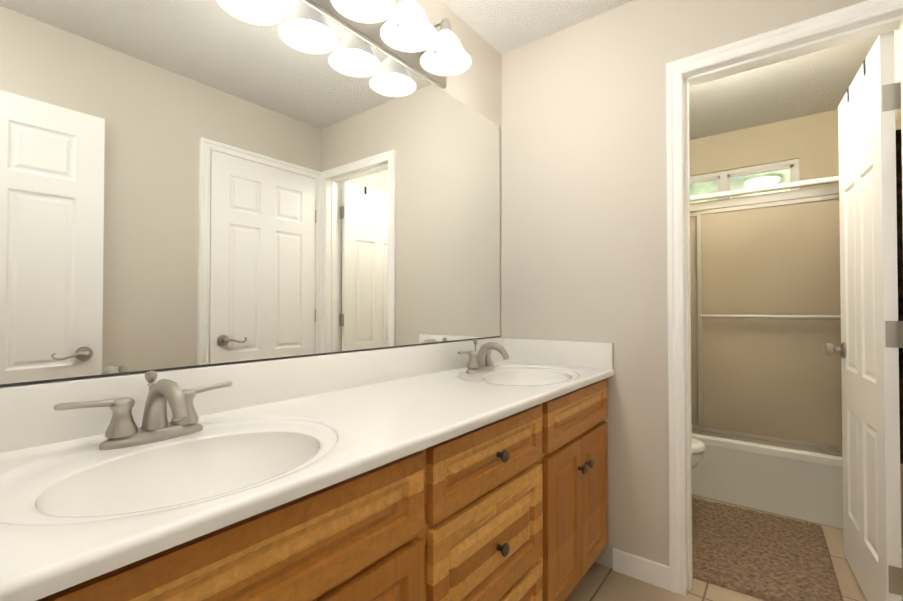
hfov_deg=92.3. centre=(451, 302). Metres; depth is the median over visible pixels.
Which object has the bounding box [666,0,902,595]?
trim
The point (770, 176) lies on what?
backdrop
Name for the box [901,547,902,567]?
baseboard
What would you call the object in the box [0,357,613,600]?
bathroom vanity
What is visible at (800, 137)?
wall
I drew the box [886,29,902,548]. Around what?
wall
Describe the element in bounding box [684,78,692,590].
trim
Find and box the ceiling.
[441,0,878,139]
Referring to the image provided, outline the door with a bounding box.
[838,31,901,600]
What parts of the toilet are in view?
lid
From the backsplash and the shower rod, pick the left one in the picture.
the backsplash
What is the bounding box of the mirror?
[0,0,499,386]
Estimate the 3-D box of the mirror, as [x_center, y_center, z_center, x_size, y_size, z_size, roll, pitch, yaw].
[-0.357,-0.368,1.408,0.006,1.063,1.974,-1,-1,38]
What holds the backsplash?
attached to the wall at (476, 86)
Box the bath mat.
[692,497,843,600]
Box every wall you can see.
[0,0,501,387]
[502,0,865,567]
[689,109,838,188]
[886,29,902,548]
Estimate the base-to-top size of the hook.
0.109 m
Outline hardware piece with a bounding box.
[824,82,902,595]
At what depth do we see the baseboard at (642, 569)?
1.78 m
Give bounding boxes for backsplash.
[0,337,612,452]
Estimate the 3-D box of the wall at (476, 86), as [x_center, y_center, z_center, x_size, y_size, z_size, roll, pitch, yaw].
[-0.494,-0.075,1.314,0.100,2.416,2.565,-1,-1,38]
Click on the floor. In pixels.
(599, 582)
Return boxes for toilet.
[692,436,704,468]
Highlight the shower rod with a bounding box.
[690,176,838,201]
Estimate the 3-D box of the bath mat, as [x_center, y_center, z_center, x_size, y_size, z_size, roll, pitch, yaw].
[1.387,1.129,2.022,0.604,0.023,0.829,-1,-1,35]
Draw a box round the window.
[690,159,799,203]
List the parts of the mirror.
mirror frame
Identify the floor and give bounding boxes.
[565,494,902,600]
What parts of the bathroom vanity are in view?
door, drawer, drawer, drawer, door, door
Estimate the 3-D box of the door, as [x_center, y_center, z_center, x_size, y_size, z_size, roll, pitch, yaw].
[1.616,0.115,1.694,0.035,2.023,0.619,0,-1,32]
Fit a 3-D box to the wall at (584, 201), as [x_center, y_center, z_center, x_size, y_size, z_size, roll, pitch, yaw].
[0.875,-0.068,1.804,1.474,2.416,0.111,-1,-1,38]
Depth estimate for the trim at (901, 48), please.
1.39 m
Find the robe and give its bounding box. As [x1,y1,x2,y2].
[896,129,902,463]
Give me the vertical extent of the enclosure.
1.752 m
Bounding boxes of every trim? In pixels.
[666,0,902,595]
[683,10,902,85]
[683,77,687,594]
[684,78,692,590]
[900,19,902,215]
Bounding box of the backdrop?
[690,169,790,202]
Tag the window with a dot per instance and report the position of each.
(723, 178)
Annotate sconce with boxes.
[305,0,471,88]
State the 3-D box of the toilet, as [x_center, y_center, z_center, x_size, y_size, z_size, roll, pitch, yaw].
[0.951,0.757,2.421,0.812,0.782,0.396,-1,-1,38]
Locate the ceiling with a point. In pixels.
(821, 81)
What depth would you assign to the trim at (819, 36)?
1.53 m
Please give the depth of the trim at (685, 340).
1.72 m
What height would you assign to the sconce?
0.161 m
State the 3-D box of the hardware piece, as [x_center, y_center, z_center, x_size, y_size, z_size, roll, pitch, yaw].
[1.603,0.118,1.674,0.177,1.683,0.592,0,-1,32]
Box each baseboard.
[613,548,669,590]
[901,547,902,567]
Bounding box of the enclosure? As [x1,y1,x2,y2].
[690,184,842,528]
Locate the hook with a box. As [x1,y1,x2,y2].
[863,58,865,76]

